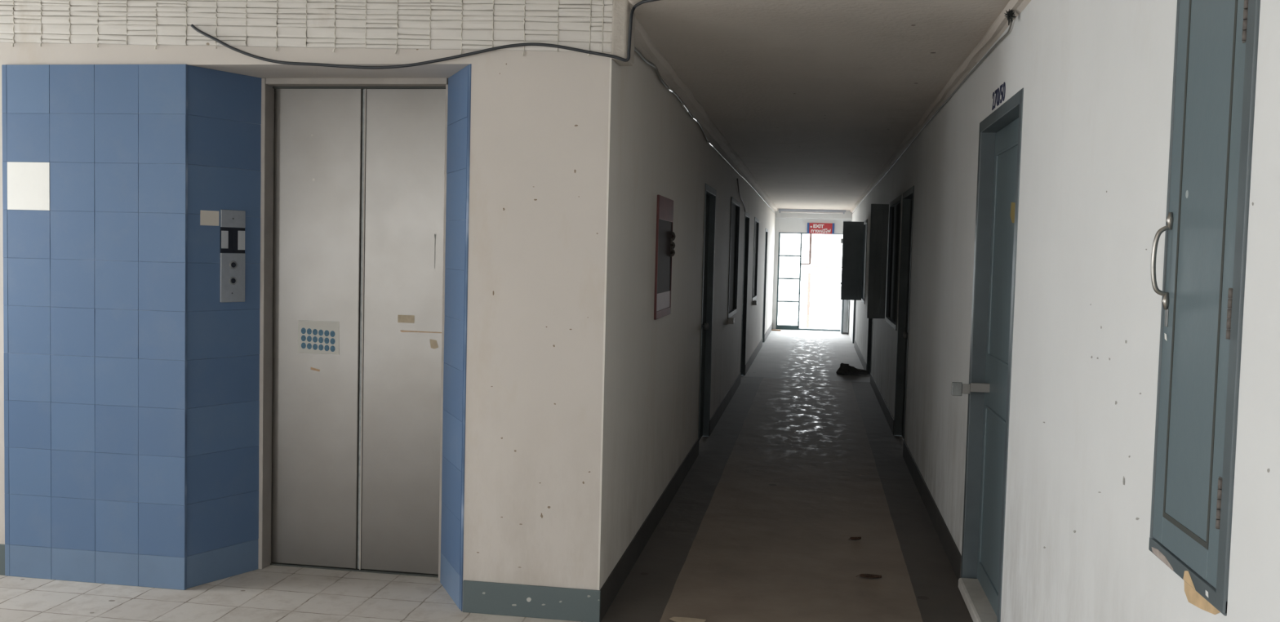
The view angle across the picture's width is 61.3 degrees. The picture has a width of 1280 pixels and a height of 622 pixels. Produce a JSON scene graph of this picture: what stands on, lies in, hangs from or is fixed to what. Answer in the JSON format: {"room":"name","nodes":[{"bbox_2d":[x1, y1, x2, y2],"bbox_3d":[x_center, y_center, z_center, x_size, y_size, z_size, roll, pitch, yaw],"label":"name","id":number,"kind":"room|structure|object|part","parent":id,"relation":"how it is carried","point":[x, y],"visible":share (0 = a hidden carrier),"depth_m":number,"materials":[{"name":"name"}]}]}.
{"room":"elevator lobby corridor","nodes":[
{"label":"elevator lobby corridor","id":0,"kind":"room"},
{"bbox_2d":[1,63,471,611],"bbox_3d":[-1.721,0.081,4.750,2.107,2.245,0.366,2,3,9],"label":"tiled wall","id":1,"kind":"structure","parent":0,"point":[131,392],"depth_m":4.67,"materials":[{"name":"blue tile"}]},
{"bbox_2d":[200,209,218,226],"bbox_3d":[-1.863,-0.402,4.682,0.002,0.064,0.092,3,4,33],"label":"paper notice","id":2,"kind":"object","parent":1,"relation":"attached to","point":[206,217],"visible":1,"depth_m":4.68,"materials":[{"name":"beige paper"}]},
{"bbox_2d":[219,209,245,302],"bbox_3d":[-1.799,-0.242,4.782,0.016,0.407,0.126,3,4,33],"label":"panel","id":3,"kind":"object","parent":1,"relation":"attached to","point":[233,223],"visible":1,"depth_m":4.78,"materials":[{"name":"metal"}]},
{"bbox_3d":[-1.804,-0.148,4.788,0.010,0.217,0.125,3,4,33],"label":"button plate","id":4,"kind":"part","parent":3,"relation":"part of","materials":[{"name":"metal"}]},
{"bbox_3d":[-1.798,-0.407,4.776,0.008,0.077,0.125,3,4,33],"label":"plate","id":5,"kind":"part","parent":3,"relation":"part of","materials":[{"name":"metal"}]},
{"bbox_2d":[257,77,448,581],"bbox_3d":[-1.290,0.081,4.922,0.888,2.247,0.130,2,3,9],"label":"elevator door","id":6,"kind":"structure","parent":1,"relation":"in","point":[353,171],"depth_m":4.94,"materials":[{"name":"grey metal"}]},
{"bbox_3d":[-1.490,0.086,4.985,0.422,2.205,0.030,2,3,9],"label":"door panel","id":7,"kind":"part","parent":6,"relation":"part of","materials":[{"name":"silver metal"}]},
{"bbox_3d":[-1.313,1.198,5.014,0.840,0.007,0.046,2,3,9],"label":"sill","id":8,"kind":"part","parent":6,"relation":"part of","materials":[{"name":"grey metal"}]},
{"bbox_3d":[-1.069,0.100,4.922,0.398,2.205,0.030,2,3,9],"label":"door panel","id":9,"kind":"part","parent":6,"relation":"part of","materials":[{"name":"silver metal"}]},
{"bbox_3d":[-1.060,0.036,4.902,0.078,0.035,0.002,2,3,9],"label":"label plate","id":10,"kind":"part","parent":6,"relation":"part of","materials":[{"name":"beige plastic"}]},
{"bbox_2d":[0,0,609,590],"bbox_3d":[-2.342,-0.159,5.049,4.577,2.660,0.751,2,3,9],"label":"wall","id":11,"kind":"structure","parent":0,"point":[539,119],"depth_m":4.38,"materials":[{"name":"beige paint"}]},
{"bbox_2d":[0,544,4,575],"bbox_3d":[-3.654,1.078,4.936,1.705,0.137,0.012,2,3,9],"label":"baseboard","id":12,"kind":"structure","parent":11,"relation":"attached to","point":[2,546],"depth_m":4.80,"materials":[{"name":"paint"}]},
{"bbox_2d":[191,0,660,69],"bbox_3d":[-0.814,-1.101,4.353,2.146,0.251,0.195,2,3,14],"label":"cable","id":13,"kind":"object","parent":11,"relation":"attached to","point":[642,2],"visible":1,"depth_m":4.34,"materials":[{"name":"grey rubber"}]},
{"bbox_2d":[0,0,613,56],"bbox_3d":[-2.221,-1.299,4.584,4.285,0.448,0.016,2,3,9],"label":"brick wall","id":14,"kind":"structure","parent":0,"point":[172,20],"depth_m":4.45,"materials":[{"name":"white brick"}]},
{"bbox_3d":[-2.701,-1.315,4.659,0.009,0.351,0.014,2,3,9],"label":"tie cord","id":15,"kind":"part","parent":14,"relation":"part of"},
{"bbox_3d":[-2.570,-1.310,4.638,0.008,0.348,0.013,2,3,9],"label":"tie cord","id":16,"kind":"part","parent":14,"relation":"part of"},
{"bbox_3d":[-2.436,-1.310,4.617,0.008,0.332,0.012,2,3,9],"label":"tie cord","id":17,"kind":"part","parent":14,"relation":"part of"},
{"bbox_3d":[-2.305,-1.296,4.596,0.009,0.347,0.013,2,3,9],"label":"tie cord","id":18,"kind":"part","parent":14,"relation":"part of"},
{"bbox_3d":[-2.173,-1.296,4.576,0.008,0.332,0.012,2,3,9],"label":"tie cord","id":19,"kind":"part","parent":14,"relation":"part of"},
{"bbox_3d":[-2.039,-1.280,4.554,0.011,0.350,0.014,2,3,9],"label":"tie cord","id":20,"kind":"part","parent":14,"relation":"part of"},
{"bbox_3d":[-1.903,-1.281,4.533,0.008,0.332,0.012,2,3,9],"label":"tie cord","id":21,"kind":"part","parent":14,"relation":"part of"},
{"bbox_3d":[-1.767,-1.268,4.511,0.010,0.344,0.013,2,3,9],"label":"tie cord","id":22,"kind":"part","parent":14,"relation":"part of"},
{"bbox_3d":[-1.635,-1.267,4.491,0.007,0.332,0.012,2,3,9],"label":"tie cord","id":23,"kind":"part","parent":14,"relation":"part of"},
{"bbox_3d":[-1.502,-1.250,4.469,0.010,0.350,0.014,2,3,9],"label":"tie cord","id":24,"kind":"part","parent":14,"relation":"part of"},
{"bbox_3d":[-1.372,-1.252,4.449,0.007,0.332,0.011,2,3,9],"label":"tie cord","id":25,"kind":"part","parent":14,"relation":"part of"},
{"bbox_3d":[-1.251,-1.237,4.429,0.011,0.351,0.014,2,3,9],"label":"tie cord","id":26,"kind":"part","parent":14,"relation":"part of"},
{"bbox_3d":[-1.117,-1.239,4.409,0.007,0.332,0.012,2,3,9],"label":"tie cord","id":27,"kind":"part","parent":14,"relation":"part of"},
{"bbox_3d":[-0.987,-1.221,4.388,0.015,0.353,0.013,2,3,9],"label":"tie cord","id":28,"kind":"part","parent":14,"relation":"part of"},
{"bbox_3d":[-0.846,-1.224,4.365,0.007,0.332,0.012,2,3,9],"label":"tie cord","id":29,"kind":"part","parent":14,"relation":"part of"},
{"bbox_3d":[-0.715,-1.208,4.344,0.008,0.350,0.014,2,3,9],"label":"tie cord","id":30,"kind":"part","parent":14,"relation":"part of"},
{"bbox_3d":[-0.586,-1.210,4.324,0.007,0.332,0.012,2,3,5],"label":"tie cord","id":31,"kind":"part","parent":14,"relation":"part of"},
{"bbox_3d":[-0.461,-1.192,4.304,0.011,0.353,0.014,2,3,9],"label":"tie cord","id":32,"kind":"part","parent":14,"relation":"part of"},
{"bbox_3d":[-0.323,-1.196,4.283,0.008,0.332,0.012,2,3,9],"label":"tie cord","id":33,"kind":"part","parent":14,"relation":"part of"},
{"bbox_3d":[-0.198,-1.181,4.263,0.014,0.347,0.013,2,3,9],"label":"tie cord","id":34,"kind":"part","parent":14,"relation":"part of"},
{"bbox_3d":[-0.145,-1.186,4.254,0.008,0.332,0.012,2,3,9],"label":"tie cord","id":35,"kind":"part","parent":14,"relation":"part of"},
{"bbox_2d":[0,328,973,621],"bbox_3d":[-0.797,1.031,9.560,6.285,0.120,26.900,2,3,9],"label":"floor","id":36,"kind":"structure","parent":0,"point":[804,459],"depth_m":5.43,"materials":[{"name":"concrete"}]},
{"bbox_2d":[669,617,706,621],"bbox_3d":[0.194,1.265,4.424,0.150,0.005,0.067,2,3,9],"label":"paper scrap","id":37,"kind":"object","parent":36,"relation":"on","point":[673,619],"visible":1,"depth_m":4.42,"materials":[{"name":"beige paper"}]},
{"bbox_2d":[835,363,870,375],"bbox_3d":[2.776,0.749,14.032,0.450,0.142,0.316,2,3,9],"label":"rag","id":38,"kind":"object","parent":36,"relation":"on","point":[844,369],"visible":1,"depth_m":13.94,"materials":[{"name":"fabric"}]},
{"bbox_2d":[848,537,861,539],"bbox_3d":[1.146,1.213,5.768,0.067,0.017,0.038,2,3,9],"label":"dry leaf","id":39,"kind":"object","parent":36,"relation":"on","point":[851,538],"visible":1,"depth_m":5.77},
{"bbox_2d":[857,573,881,577],"bbox_3d":[1.076,1.248,5.086,0.119,0.017,0.059,2,3,9],"label":"dry leaf","id":40,"kind":"object","parent":36,"relation":"on","point":[865,575],"visible":1,"depth_m":5.09,"materials":[{"name":"brown plant"}]},
{"bbox_2d":[597,45,775,590],"bbox_3d":[1.237,-0.512,13.334,0.160,2.660,18.260,2,3,9],"label":"wall","id":41,"kind":"structure","parent":0,"point":[651,391],"depth_m":5.65,"materials":[{"name":"paint"}]},
{"bbox_2d":[462,323,772,621],"bbox_3d":[1.005,0.743,13.427,0.579,0.132,18.273,2,3,9],"label":"baseboard","id":42,"kind":"structure","parent":41,"relation":"attached to","point":[478,597],"depth_m":4.45,"materials":[{"name":"paint"}]},
{"bbox_3d":[1.288,0.754,13.388,0.008,0.128,18.260,2,3,9],"label":"corridor skirting","id":43,"kind":"part","parent":42,"relation":"part of","materials":[{"name":"grey paint"}]},
{"bbox_2d":[610,0,635,66],"bbox_3d":[-0.065,-1.196,4.331,0.067,0.398,0.182,2,3,9],"label":"beam","id":44,"kind":"structure","parent":41,"relation":"attached to","point":[621,10],"depth_m":4.25,"materials":[{"name":"paint"}]},
{"bbox_2d":[653,195,675,319],"bbox_3d":[0.141,-0.293,5.912,0.028,0.650,0.593,2,3,9],"label":"cabinet","id":45,"kind":"object","parent":41,"relation":"attached to","point":[664,245],"visible":1,"depth_m":5.86,"materials":[{"name":"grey metal"}]},
{"bbox_3d":[0.128,-0.057,5.921,0.006,0.093,0.556,2,3,9],"label":"panel","id":46,"kind":"part","parent":45,"relation":"part of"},
{"bbox_3d":[0.134,-0.298,5.908,0.003,0.390,0.556,2,3,9],"label":"pane","id":47,"kind":"part","parent":45,"relation":"part of","materials":[{"name":"grey"}]},
{"bbox_2d":[634,46,776,214],"bbox_3d":[1.363,-1.546,13.286,0.020,0.094,17.614,2,3,9],"label":"cable","id":48,"kind":"object","parent":41,"relation":"attached to","point":[636,50],"visible":0.98,"depth_m":6.49,"materials":[{"name":"grey plastic"}]},
{"bbox_2d":[634,16,777,211],"bbox_3d":[1.386,-1.626,13.336,0.068,0.070,18.100,2,3,9],"label":"crown molding","id":49,"kind":"structure","parent":41,"relation":"attached to","point":[644,44],"depth_m":6.42,"materials":[{"name":"paint"}]},
{"bbox_2d":[697,183,715,440],"bbox_3d":[0.476,0.043,8.505,0.195,2.030,0.880,2,3,9],"label":"door","id":50,"kind":"structure","parent":41,"relation":"in","point":[710,193],"depth_m":8.85,"materials":[{"name":"paint"}]},
{"bbox_3d":[0.475,0.115,8.184,0.090,0.055,0.056,2,3,9],"label":"knob","id":51,"kind":"part","parent":50,"relation":"part of","materials":[{"name":"paint"}]},
{"bbox_2d":[727,196,740,324],"bbox_3d":[0.924,-0.520,11.133,0.195,1.245,1.200,2,3,9],"label":"window","id":52,"kind":"structure","parent":41,"relation":"in","point":[735,205],"depth_m":11.33,"materials":[{"name":"paint"}]},
{"bbox_3d":[0.889,0.098,10.662,0.075,0.060,0.060,2,3,9],"label":"sill","id":53,"kind":"part","parent":52,"relation":"part of","materials":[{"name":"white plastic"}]},
{"bbox_2d":[737,177,746,212],"bbox_3d":[1.105,-1.248,11.762,0.017,0.284,1.474,2,3,9],"label":"cable","id":54,"kind":"object","parent":41,"relation":"attached to","point":[737,178],"visible":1,"depth_m":11.46,"materials":[{"name":"grey plastic"}]},
{"bbox_2d":[740,212,749,375],"bbox_3d":[1.199,-0.182,13.123,0.154,2.020,0.880,2,3,9],"label":"door","id":55,"kind":"structure","parent":41,"relation":"in","point":[747,215],"depth_m":13.49,"materials":[{"name":"paint"}]},
{"bbox_2d":[751,217,759,305],"bbox_3d":[1.583,-0.703,15.226,0.195,1.205,1.100,2,3,9],"label":"window","id":56,"kind":"structure","parent":41,"relation":"in","point":[756,220],"depth_m":15.54,"materials":[{"name":"paint"}]},
{"bbox_2d":[762,228,768,342],"bbox_3d":[2.058,-0.421,18.459,0.154,1.970,0.800,2,3,9],"label":"door","id":57,"kind":"structure","parent":41,"relation":"in","point":[766,229],"depth_m":18.79,"materials":[{"name":"paint"}]},
{"bbox_2d":[777,320,840,329],"bbox_3d":[3.787,0.385,23.828,6.000,0.115,2.840,2,3,9],"label":"floor","id":58,"kind":"structure","parent":0,"point":[833,326],"depth_m":24.15,"materials":[{"name":"concrete"}]},
{"bbox_2d":[806,266,841,328],"bbox_3d":[3.941,-0.328,22.947,0.765,1.400,0.040,2,3,9],"label":"railing","id":59,"kind":"object","parent":58,"relation":"in","point":[809,274],"visible":0.66,"depth_m":22.98,"materials":[{"name":"white metal"}]},
{"bbox_3d":[3.588,-0.220,23.009,0.055,1.160,0.040,2,3,9],"label":"post","id":60,"kind":"part","parent":59,"relation":"part of","materials":[{"name":"white metal"}]},
{"bbox_3d":[3.931,0.170,22.971,0.660,0.014,0.016,2,3,9],"label":"rail","id":61,"kind":"part","parent":59,"relation":"part of","materials":[{"name":"white metal"}]},
{"bbox_3d":[3.939,-0.136,22.955,0.660,0.014,0.016,2,3,9],"label":"rail","id":62,"kind":"part","parent":59,"relation":"part of","materials":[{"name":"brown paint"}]},
{"bbox_3d":[3.946,-0.420,22.940,0.660,0.014,0.016,2,3,9],"label":"rail","id":63,"kind":"part","parent":59,"relation":"part of","materials":[{"name":"white metal"}]},
{"bbox_3d":[3.959,-0.935,22.914,0.660,0.028,0.030,2,3,9],"label":"rail","id":64,"kind":"part","parent":59,"relation":"part of","materials":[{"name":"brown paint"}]},
{"bbox_2d":[772,217,851,331],"bbox_3d":[3.539,-0.934,22.282,1.860,2.660,0.160,2,3,9],"label":"wall","id":65,"kind":"structure","parent":0,"point":[782,224],"depth_m":22.23,"materials":[{"name":"white paint"}]},
{"bbox_2d":[775,231,843,331],"bbox_3d":[3.516,-0.606,22.271,1.360,2.005,0.060,2,3,9],"label":"window","id":66,"kind":"structure","parent":65,"relation":"in","point":[778,326],"depth_m":22.31,"materials":[{"name":"teal metal"}]},
{"bbox_2d":[775,210,852,219],"bbox_3d":[3.543,-1.985,22.087,1.540,0.200,0.120,2,3,9],"label":"beam","id":67,"kind":"structure","parent":65,"relation":"attached to","point":[847,215],"depth_m":22.03,"materials":[{"name":"white paint"}]},
{"bbox_2d":[807,222,834,233],"bbox_3d":[3.698,-1.693,22.120,0.548,0.216,0.031,2,3,9],"label":"exit sign","id":68,"kind":"object","parent":65,"relation":"attached to","point":[812,228],"visible":1,"depth_m":22.11,"materials":[{"name":"red plastic"}]},
{"bbox_2d":[840,238,844,333],"bbox_3d":[4.056,-0.546,21.726,0.092,1.948,0.750,2,3,9],"label":"door","id":69,"kind":"structure","parent":65,"relation":"in","point":[842,300],"depth_m":21.40,"materials":[{"name":"paint"}]},
{"bbox_2d":[627,0,1009,210],"bbox_3d":[2.097,-1.789,13.061,1.860,0.340,18.800,2,3,9],"label":"ceiling","id":70,"kind":"structure","parent":0,"point":[815,98],"depth_m":5.65,"materials":[{"name":"paint"}]},
{"bbox_2d":[777,208,845,213],"bbox_3d":[3.477,-2.013,21.853,1.350,0.082,0.060,2,3,9],"label":"lamp","id":71,"kind":"object","parent":70,"relation":"attached to","point":[780,211],"visible":1,"depth_m":21.83,"materials":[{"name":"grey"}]},
{"bbox_2d":[847,0,1279,621],"bbox_3d":[2.260,-0.255,9.004,0.161,2.660,26.500,2,3,9],"label":"wall","id":72,"kind":"structure","parent":0,"point":[1095,77],"depth_m":2.94,"materials":[{"name":"white paint"}]},
{"bbox_2d":[840,218,867,303],"bbox_3d":[3.192,-0.727,15.828,0.460,1.200,1.200,2,3,9],"label":"window","id":73,"kind":"structure","parent":72,"relation":"in","point":[855,233],"depth_m":15.87,"materials":[{"name":"paint"}]},
{"bbox_3d":[3.120,-0.737,15.881,0.190,1.030,0.016,2,3,6],"label":"panel","id":74,"kind":"part","parent":73,"relation":"part of","materials":[{"name":"blue paint"}]},
{"bbox_3d":[3.347,-0.722,15.803,0.146,1.200,1.200,2,3,9],"label":"frame","id":75,"kind":"part","parent":73,"relation":"part of","materials":[{"name":"paint"}]},
{"bbox_2d":[852,300,856,343],"bbox_3d":[3.802,-0.419,18.685,0.154,2.030,0.900,2,3,9],"label":"door","id":76,"kind":"structure","parent":72,"relation":"in","point":[855,301],"depth_m":19.12,"materials":[{"name":"paint"}]},
{"bbox_2d":[866,318,872,373],"bbox_3d":[2.969,-0.178,13.508,0.154,2.060,1.000,2,3,9],"label":"door","id":77,"kind":"structure","parent":72,"relation":"in","point":[870,320],"depth_m":13.99,"materials":[{"name":"paint"}]},
{"bbox_2d":[866,194,902,330],"bbox_3d":[2.324,-0.451,10.028,0.330,1.175,1.400,2,3,9],"label":"window","id":78,"kind":"structure","parent":72,"relation":"in","point":[879,235],"depth_m":10.62,"materials":[{"name":"paint"}]},
{"bbox_3d":[2.342,-0.488,10.640,0.060,1.005,0.016,1,3,1],"label":"panel","id":79,"kind":"part","parent":78,"relation":"part of","materials":[{"name":"blue paint"}]},
{"bbox_3d":[2.414,-0.448,10.014,0.146,1.175,1.400,2,3,9],"label":"frame","id":80,"kind":"part","parent":78,"relation":"part of","materials":[{"name":"paint"}]},
{"bbox_2d":[893,185,914,439],"bbox_3d":[2.178,0.061,8.683,0.180,2.060,1.030,2,3,9],"label":"door","id":81,"kind":"structure","parent":72,"relation":"in","point":[908,196],"depth_m":9.13,"materials":[{"name":"paint"}]},
{"bbox_3d":[2.070,0.188,8.316,0.090,0.055,0.056,2,3,9],"label":"knob","id":82,"kind":"part","parent":81,"relation":"part of","materials":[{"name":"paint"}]},
{"bbox_2d":[853,340,961,580],"bbox_3d":[1.836,1.101,7.162,0.008,0.128,22.600,2,3,9],"label":"baseboard","id":83,"kind":"structure","parent":72,"relation":"attached to","point":[949,546],"depth_m":6.55,"materials":[{"name":"black paint"}]},
{"bbox_2d":[851,13,1014,214],"bbox_3d":[2.806,-1.534,12.728,0.007,0.090,17.856,2,3,9],"label":"cable","id":84,"kind":"object","parent":72,"relation":"attached to","point":[1011,24],"visible":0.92,"depth_m":5.58,"materials":[{"name":"grey plastic"}]},
{"bbox_2d":[849,0,1031,212],"bbox_3d":[2.816,-1.568,12.860,0.052,0.062,18.590,2,3,9],"label":"crown molding","id":85,"kind":"structure","parent":72,"relation":"attached to","point":[1000,24],"depth_m":5.51,"materials":[{"name":"paint"}]},
{"bbox_2d":[951,88,1023,621],"bbox_3d":[1.462,0.234,4.456,0.251,2.130,1.030,2,3,9],"label":"door","id":86,"kind":"structure","parent":72,"relation":"in","point":[988,390],"depth_m":4.73,"materials":[{"name":"blue paint"}]},
{"bbox_3d":[1.539,0.781,4.845,0.009,0.720,0.012,2,3,9],"label":"moulding","id":87,"kind":"part","parent":86,"relation":"part of","materials":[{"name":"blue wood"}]},
{"bbox_3d":[1.472,1.152,4.500,0.009,0.012,0.750,2,3,9],"label":"moulding","id":88,"kind":"part","parent":86,"relation":"part of","materials":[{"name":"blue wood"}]},
{"bbox_3d":[1.565,-0.247,4.790,0.009,0.900,0.012,2,3,9],"label":"moulding","id":89,"kind":"part","parent":86,"relation":"part of","materials":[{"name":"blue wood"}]},
{"bbox_3d":[1.489,0.446,4.462,0.009,0.012,0.750,2,3,9],"label":"moulding","id":90,"kind":"part","parent":86,"relation":"part of","materials":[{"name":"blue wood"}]},
{"bbox_3d":[1.495,0.214,4.450,0.009,0.012,0.750,2,3,9],"label":"moulding","id":91,"kind":"part","parent":86,"relation":"part of","materials":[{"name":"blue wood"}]},
{"bbox_3d":[1.517,-0.672,4.402,0.009,0.012,0.750,2,3,9],"label":"moulding","id":92,"kind":"part","parent":86,"relation":"part of","materials":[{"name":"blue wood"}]},
{"bbox_2d":[991,82,1005,110],"bbox_3d":[1.469,-0.879,4.430,0.002,0.075,0.310,2,3,9],"label":"house number","id":93,"kind":"object","parent":72,"relation":"attached to","point":[997,91],"visible":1,"depth_m":4.41,"materials":[{"name":"black paint"}]},
{"bbox_2d":[1004,8,1016,25],"bbox_3d":[1.377,-1.098,4.025,0.039,0.063,0.051,1,3,-15],"label":"fibre tangle","id":94,"kind":"object","parent":72,"relation":"attached to","point":[1009,14],"visible":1,"depth_m":4.01,"materials":[{"name":"grey fabric"}]},
{"bbox_2d":[1184,581,1219,614],"bbox_3d":[1.032,0.539,1.987,0.001,0.036,0.195,2,3,9],"label":"stain","id":95,"kind":"structure","parent":72,"relation":"attached to","point":[1193,596],"depth_m":2.00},
{"bbox_2d":[1148,0,1260,616],"bbox_3d":[1.107,-0.181,2.039,0.159,1.402,0.430,2,3,9],"label":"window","id":96,"kind":"structure","parent":72,"relation":"in","point":[1206,228],"depth_m":2.03,"materials":[{"name":"teal paint"}]},
{"bbox_3d":[1.074,-0.103,2.225,0.040,0.200,0.016,2,3,9],"label":"handle","id":97,"kind":"part","parent":96,"relation":"part of","materials":[{"name":"metal"}]},
{"bbox_3d":[1.086,0.015,2.230,0.003,0.037,0.016,2,3,9],"label":"lock plate","id":98,"kind":"part","parent":96,"relation":"part of","materials":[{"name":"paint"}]},
{"bbox_3d":[1.107,0.506,2.073,0.124,0.028,0.430,2,3,9],"label":"sill","id":99,"kind":"part","parent":96,"relation":"part of","materials":[{"name":"wood"}]},
{"bbox_3d":[1.082,-0.175,2.054,0.029,1.209,0.256,2,3,9],"label":"panel","id":100,"kind":"part","parent":96,"relation":"part of","materials":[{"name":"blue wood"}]}
]}

